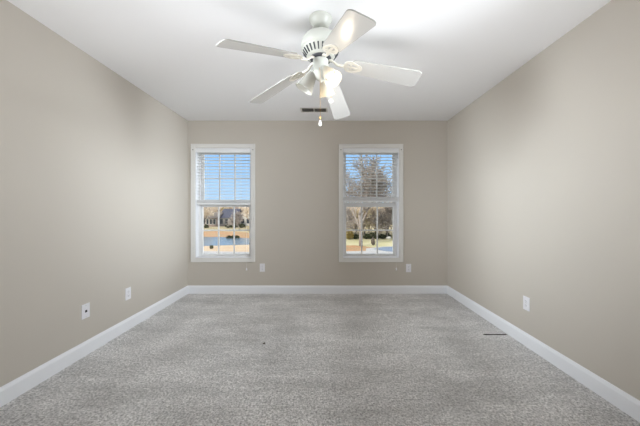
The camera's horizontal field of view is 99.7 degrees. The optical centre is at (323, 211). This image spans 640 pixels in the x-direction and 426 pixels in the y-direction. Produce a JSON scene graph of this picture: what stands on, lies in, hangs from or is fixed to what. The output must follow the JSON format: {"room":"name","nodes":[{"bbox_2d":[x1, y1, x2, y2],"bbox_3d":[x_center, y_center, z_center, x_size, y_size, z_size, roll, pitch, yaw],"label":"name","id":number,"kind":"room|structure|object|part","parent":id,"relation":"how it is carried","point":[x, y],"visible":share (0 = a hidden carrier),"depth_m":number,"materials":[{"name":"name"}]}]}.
{"room":"empty bedroom","nodes":[
{"label":"empty bedroom","id":0,"kind":"room"},
{"bbox_2d":[0,0,187,386],"bbox_3d":[-2.000,-0.062,1.257,0.150,2.439,5.114,0,0,0],"label":"wall","id":1,"kind":"structure","parent":0,"point":[94,167],"depth_m":2.07,"materials":[{"name":"beige paint"}]},
{"bbox_2d":[81,302,89,319],"bbox_3d":[-1.921,0.802,2.177,0.008,0.116,0.072,0,0,0],"label":"wall jack","id":2,"kind":"object","parent":1,"relation":"attached to","point":[85,309],"visible":1,"depth_m":2.17,"materials":[{"name":"white plastic"}]},
{"bbox_2d":[0,286,187,406],"bbox_3d":[-1.918,1.101,1.250,0.014,0.112,5.100,0,0,0],"label":"baseboard","id":3,"kind":"structure","parent":1,"relation":"attached to","point":[22,384],"depth_m":2.08,"materials":[{"name":"white paint"}]},
{"bbox_2d":[125,287,130,300],"bbox_3d":[-1.920,0.805,2.649,0.009,0.116,0.072,0,0,0],"label":"electrical outlet","id":4,"kind":"object","parent":1,"relation":"attached to","point":[127,290],"visible":1,"depth_m":2.64,"materials":[{"name":"white plastic"}]},
{"bbox_2d":[7,0,610,120],"bbox_3d":[-0.090,-1.342,1.282,3.969,0.120,5.464,0,0,0],"label":"ceiling","id":5,"kind":"structure","parent":0,"point":[167,49],"depth_m":2.07,"materials":[{"name":"white paint"}]},
{"bbox_2d":[300,108,327,111],"bbox_3d":[-0.125,-1.279,3.405,0.340,0.006,0.150,0,0,0],"label":"ceiling vent","id":6,"kind":"object","parent":5,"relation":"in","point":[301,109],"visible":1,"depth_m":3.39,"materials":[{"name":"black metal"}]},
{"bbox_2d":[216,9,421,125],"bbox_3d":[0.026,-0.916,1.790,1.218,0.731,1.261,0,0,0],"label":"ceiling fan","id":7,"kind":"object","parent":5,"relation":"hanging from","point":[321,45],"visible":1,"depth_m":1.74,"materials":[{"name":"white plastic"}]},
{"bbox_3d":[-0.369,-0.920,1.545,0.454,0.115,0.146,0,0,-39],"label":"blade","id":8,"kind":"part","parent":7,"relation":"part of","materials":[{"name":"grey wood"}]},
{"bbox_3d":[-0.366,-0.918,2.047,0.454,0.121,0.145,0,0,33],"label":"blade","id":9,"kind":"part","parent":7,"relation":"part of","materials":[{"name":"grey wood"}]},
{"bbox_3d":[-0.121,-0.857,1.803,0.137,0.148,0.128,0,0,0],"label":"lamp shade","id":10,"kind":"part","parent":7,"relation":"part of","materials":[{"name":"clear glass"}]},
{"bbox_3d":[0.023,-0.860,1.889,0.113,0.145,0.133,0,0,0],"label":"lamp shade","id":11,"kind":"part","parent":7,"relation":"part of","materials":[{"name":"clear glass"}]},
{"bbox_3d":[0.032,-0.877,1.720,0.074,0.084,0.054,0,0,30],"label":"light bulb","id":12,"kind":"part","parent":7,"relation":"part of","materials":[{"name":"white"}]},
{"bbox_3d":[0.050,-0.864,1.708,0.124,0.145,0.132,0,0,0],"label":"lamp shade","id":13,"kind":"part","parent":7,"relation":"part of","materials":[{"name":"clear glass"}]},
{"bbox_3d":[0.111,-0.900,2.196,0.146,0.153,0.447,0,0,15],"label":"blade","id":14,"kind":"part","parent":7,"relation":"part of","materials":[{"name":"grey wood"}]},
{"bbox_3d":[0.098,-0.908,1.388,0.146,0.134,0.450,0,0,-20],"label":"blade","id":15,"kind":"part","parent":7,"relation":"part of","materials":[{"name":"grey wood"}]},
{"bbox_3d":[0.405,-0.921,1.805,0.460,0.113,0.146,0,0,0],"label":"blade","id":16,"kind":"part","parent":7,"relation":"part of","materials":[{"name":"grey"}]},
{"bbox_2d":[188,121,446,284],"bbox_3d":[-0.090,-0.062,3.914,3.969,2.439,0.200,0,0,0],"label":"wall","id":17,"kind":"structure","parent":0,"point":[297,162],"depth_m":3.81,"materials":[{"name":"beige paint"}]},
{"bbox_2d":[191,144,254,261],"bbox_3d":[-1.423,-0.120,3.905,0.904,1.664,0.219,0,0,0],"label":"window","id":18,"kind":"structure","parent":17,"relation":"in","point":[197,182],"depth_m":3.81,"materials":[{"name":"white"}]},
{"bbox_2d":[196,149,250,270],"bbox_3d":[-1.423,-0.033,3.815,0.770,1.709,0.113,0,0,0],"label":"window blind","id":19,"kind":"object","parent":18,"relation":"attached to","point":[198,202],"visible":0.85,"depth_m":3.82,"materials":[{"name":"white plastic"}]},
{"bbox_3d":[-1.423,-0.471,3.844,0.478,0.731,0.054,0,0,0],"label":"ladder cord","id":20,"kind":"part","parent":19,"relation":"part of","materials":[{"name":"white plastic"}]},
{"bbox_3d":[-1.423,-0.105,3.844,0.768,0.019,0.050,0,0,0],"label":"rail","id":21,"kind":"part","parent":19,"relation":"part of","materials":[{"name":"white plastic"}]},
{"bbox_3d":[-1.423,0.258,3.936,0.768,0.778,0.032,0,0,0],"label":"sash","id":22,"kind":"part","parent":18,"relation":"part of","materials":[{"name":"clear glass"}]},
{"bbox_3d":[-1.423,-0.482,3.976,0.768,0.809,0.032,0,0,0],"label":"sash","id":23,"kind":"part","parent":18,"relation":"part of","materials":[{"name":"white plastic"}]},
{"bbox_2d":[260,264,264,271],"bbox_3d":[-0.872,0.792,3.809,0.072,0.116,0.009,0,0,0],"label":"electrical outlet","id":24,"kind":"object","parent":17,"relation":"attached to","point":[262,266],"visible":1,"depth_m":3.81,"materials":[{"name":"white plastic"}]},
{"bbox_2d":[188,285,446,293],"bbox_3d":[-0.090,1.101,3.807,3.669,0.112,0.014,0,0,0],"label":"baseboard","id":25,"kind":"structure","parent":17,"relation":"attached to","point":[192,289],"depth_m":3.80,"materials":[{"name":"white paint"}]},
{"bbox_2d":[339,144,402,261],"bbox_3d":[0.663,-0.120,3.905,0.910,1.664,0.219,0,0,0],"label":"window","id":26,"kind":"structure","parent":17,"relation":"in","point":[397,181],"depth_m":3.81,"materials":[{"name":"white"}]},
{"bbox_3d":[0.663,-0.482,3.976,0.774,0.809,0.032,0,0,0],"label":"sash","id":27,"kind":"part","parent":26,"relation":"part of","materials":[{"name":"clear glass"}]},
{"bbox_3d":[0.663,0.258,3.936,0.774,0.778,0.032,0,0,0],"label":"sash","id":28,"kind":"part","parent":26,"relation":"part of","materials":[{"name":"white plastic"}]},
{"bbox_2d":[343,149,398,270],"bbox_3d":[0.663,-0.033,3.815,0.776,1.709,0.113,0,0,0],"label":"window blind","id":29,"kind":"object","parent":26,"relation":"attached to","point":[345,199],"visible":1,"depth_m":3.82,"materials":[{"name":"white plastic"}]},
{"bbox_3d":[0.663,-0.491,3.844,0.482,0.691,0.054,0,0,0],"label":"ladder cord","id":30,"kind":"part","parent":29,"relation":"part of","materials":[{"name":"white fabric"}]},
{"bbox_3d":[0.663,-0.145,3.844,0.774,0.019,0.050,0,0,0],"label":"rail","id":31,"kind":"part","parent":29,"relation":"part of","materials":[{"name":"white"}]},
{"bbox_2d":[406,264,410,271],"bbox_3d":[1.194,0.798,3.809,0.072,0.116,0.009,0,0,0],"label":"electrical outlet","id":32,"kind":"object","parent":17,"relation":"attached to","point":[408,266],"visible":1,"depth_m":3.81,"materials":[{"name":"white plastic"}]},
{"bbox_2d":[0,294,639,425],"bbox_3d":[-0.090,1.217,1.282,3.969,0.120,5.464,0,0,0],"label":"floor","id":33,"kind":"structure","parent":0,"point":[201,359],"depth_m":1.92,"materials":[{"name":"grey carpet"}]},
{"bbox_2d":[447,0,639,400],"bbox_3d":[1.819,-0.062,1.257,0.150,2.439,5.114,0,0,0],"label":"wall","id":34,"kind":"structure","parent":0,"point":[543,167],"depth_m":1.97,"materials":[{"name":"beige paint"}]},
{"bbox_2d":[523,296,529,311],"bbox_3d":[1.739,0.791,2.322,0.009,0.116,0.072,0,0,0],"label":"electrical outlet","id":35,"kind":"object","parent":34,"relation":"attached to","point":[526,301],"visible":1,"depth_m":2.31,"materials":[{"name":"white plastic"}]},
{"bbox_2d":[447,286,639,422],"bbox_3d":[1.737,1.101,1.250,0.014,0.112,5.100,0,0,0],"label":"baseboard","id":36,"kind":"structure","parent":34,"relation":"attached to","point":[622,400],"depth_m":1.95,"materials":[{"name":"white paint"}]},
{"label":"outside","id":37,"kind":"structure","parent":0,"visible":0},
{"bbox_2d":[204,224,392,247],"bbox_3d":[0.000,4.407,132.500,320.000,0.600,255.000,0,0,0],"label":"ground","id":38,"kind":"structure","parent":37,"point":[220,227],"depth_m":61.61,"materials":[{"name":"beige plant"}]},
{"bbox_2d":[204,207,214,225],"bbox_3d":[-31.164,0.898,69.820,5.980,6.434,5.006,0,0,-5],"label":"tree","id":39,"kind":"object","parent":38,"relation":"on","point":[207,209],"visible":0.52,"depth_m":69.62,"materials":[{"name":"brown plant"}]},
{"bbox_2d":[204,210,222,226],"bbox_3d":[-31.659,1.867,77.436,5.378,4.520,8.700,0,0,0],"label":"house","id":40,"kind":"structure","parent":38,"relation":"on","point":[212,221],"depth_m":73.43,"materials":[{"name":"brick"}]},
{"bbox_2d":[209,207,222,211],"bbox_3d":[-38.897,0.718,95.039,7.698,6.812,6.728,0,0,27],"label":"tree","id":41,"kind":"object","parent":38,"relation":"on","point":[213,208],"visible":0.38,"depth_m":94.13,"materials":[{"name":"brown plant"}]},
{"bbox_2d":[219,207,241,225],"bbox_3d":[-27.170,1.367,79.935,5.031,5.520,9.700,0,0,0],"label":"house","id":42,"kind":"structure","parent":38,"relation":"on","point":[227,213],"depth_m":76.34,"materials":[{"name":"beige"}]},
{"bbox_2d":[226,210,243,229],"bbox_3d":[-19.571,2.005,59.384,3.930,4.230,4.632,0,0,-11],"label":"tree","id":43,"kind":"object","parent":38,"relation":"on","point":[237,216],"visible":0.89,"depth_m":58.74,"materials":[{"name":"plant"}]},
{"bbox_2d":[240,207,248,225],"bbox_3d":[-22.894,1.217,82.645,3.729,5.820,8.700,0,0,0],"label":"house","id":44,"kind":"structure","parent":38,"relation":"on","point":[245,221],"depth_m":78.55,"materials":[{"name":"grey"}]},
{"bbox_2d":[240,207,248,219],"bbox_3d":[-20.414,0.729,73.999,6.294,6.772,5.270,0,0,39],"label":"tree","id":45,"kind":"object","parent":38,"relation":"on","point":[246,210],"visible":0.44,"depth_m":73.42,"materials":[{"name":"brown plant"}]},
{"bbox_2d":[346,207,355,231],"bbox_3d":[2.295,1.595,40.007,4.668,5.054,5.502,0,0,-5],"label":"tree","id":46,"kind":"object","parent":38,"relation":"on","point":[348,214],"visible":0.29,"depth_m":38.85,"materials":[{"name":"plant"}]},
{"bbox_2d":[347,208,368,233],"bbox_3d":[4.563,1.761,43.404,4.360,4.721,5.139,0,0,-26],"label":"tree","id":47,"kind":"object","parent":38,"relation":"on","point":[354,226],"visible":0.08,"depth_m":42.60,"materials":[{"name":"brown plant"}]},
{"bbox_2d":[346,207,371,233],"bbox_3d":[4.887,1.510,41.573,5.512,5.221,4.713,0,0,-15],"label":"tree","id":48,"kind":"object","parent":38,"relation":"on","point":[353,222],"visible":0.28,"depth_m":40.91,"materials":[{"name":"plant"}]},
{"bbox_2d":[352,207,378,234],"bbox_3d":[6.611,1.204,41.453,4.777,5.827,4.798,0,0,20],"label":"tree","id":49,"kind":"object","parent":38,"relation":"on","point":[365,221],"visible":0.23,"depth_m":41.15,"materials":[{"name":"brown plant"}]},
{"bbox_2d":[346,246,392,252],"bbox_3d":[5.925,4.172,26.957,10.874,0.270,9.998,0,0,0],"label":"kerb","id":50,"kind":"object","parent":38,"relation":"on","point":[368,250],"visible":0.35,"depth_m":27.25,"materials":[{"name":"concrete"}]},
{"bbox_2d":[366,207,386,231],"bbox_3d":[7.701,1.161,41.151,5.457,5.906,4.569,0,0,-29],"label":"tree","id":51,"kind":"object","parent":38,"relation":"on","point":[375,212],"visible":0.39,"depth_m":40.34,"materials":[{"name":"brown plant"}]},
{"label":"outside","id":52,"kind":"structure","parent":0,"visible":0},
{"bbox_2d":[375,247,392,251],"bbox_3d":[7.952,4.157,29.339,4.672,0.300,5.876,0,0,20],"label":"street","id":53,"kind":"structure","parent":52,"point":[381,248],"depth_m":29.24,"materials":[{"name":"grey asphalt"}]},
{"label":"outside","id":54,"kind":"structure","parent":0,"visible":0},
{"bbox_2d":[204,251,248,252],"bbox_3d":[-9.675,4.157,24.875,9.265,0.300,5.834,0,0,0],"label":"footpath","id":55,"kind":"structure","parent":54,"point":[204,251],"depth_m":26.39,"materials":[{"name":"concrete"}]},
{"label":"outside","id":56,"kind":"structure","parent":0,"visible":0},
{"bbox_2d":[346,238,392,246],"bbox_3d":[10.489,4.192,36.167,17.784,0.230,10.729,0,0,0],"label":"lawn","id":57,"kind":"structure","parent":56,"point":[384,242],"depth_m":35.51,"materials":[{"name":"plant"}]},
{"bbox_2d":[346,229,353,239],"bbox_3d":[3.762,3.300,39.467,1.315,1.627,1.366,0,0,0],"label":"shrub","id":58,"kind":"object","parent":57,"relation":"on","point":[349,232],"visible":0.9,"depth_m":39.18,"materials":[{"name":"green plant"}]},
{"bbox_2d":[346,155,391,245],"bbox_3d":[5.941,-1.784,34.039,8.694,11.792,10.131,0,0,-28],"label":"bare tree","id":59,"kind":"object","parent":57,"relation":"on","point":[368,185],"visible":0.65,"depth_m":31.54,"materials":[{"name":"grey plant"}]},
{"bbox_2d":[366,207,392,236],"bbox_3d":[8.864,1.382,39.567,5.065,5.484,5.969,0,0,-32],"label":"tree","id":60,"kind":"object","parent":57,"relation":"on","point":[388,222],"visible":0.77,"depth_m":39.30,"materials":[{"name":"plant"}]},
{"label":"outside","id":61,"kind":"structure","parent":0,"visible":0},
{"bbox_2d":[204,245,248,251],"bbox_3d":[-11.089,4.167,29.165,8.562,0.280,6.314,0,0,-13],"label":"bank","id":62,"kind":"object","parent":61,"point":[238,248],"visible":0.3,"depth_m":29.39,"materials":[{"name":"beige soil"}]},
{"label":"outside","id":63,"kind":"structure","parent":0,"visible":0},
{"bbox_2d":[204,237,248,245],"bbox_3d":[-17.536,4.177,36.975,19.687,0.260,12.345,0,0,0],"label":"pond","id":64,"kind":"structure","parent":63,"point":[208,241],"depth_m":36.42,"materials":[{"name":"blue liquid"}]},
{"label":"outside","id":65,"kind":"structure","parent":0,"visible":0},
{"bbox_2d":[204,231,248,237],"bbox_3d":[-21.319,4.192,47.649,15.782,0.230,26.770,0,0,-33],"label":"bank","id":66,"kind":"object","parent":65,"point":[206,233],"visible":0.22,"depth_m":47.86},
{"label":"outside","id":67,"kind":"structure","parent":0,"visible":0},
{"bbox_2d":[346,245,371,250],"bbox_3d":[3.481,4.182,29.782,4.558,0.250,5.473,0,0,0],"label":"bed","id":68,"kind":"object","parent":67,"point":[348,247],"visible":0.35,"depth_m":30.01,"materials":[{"name":"orange soil"}]}
]}

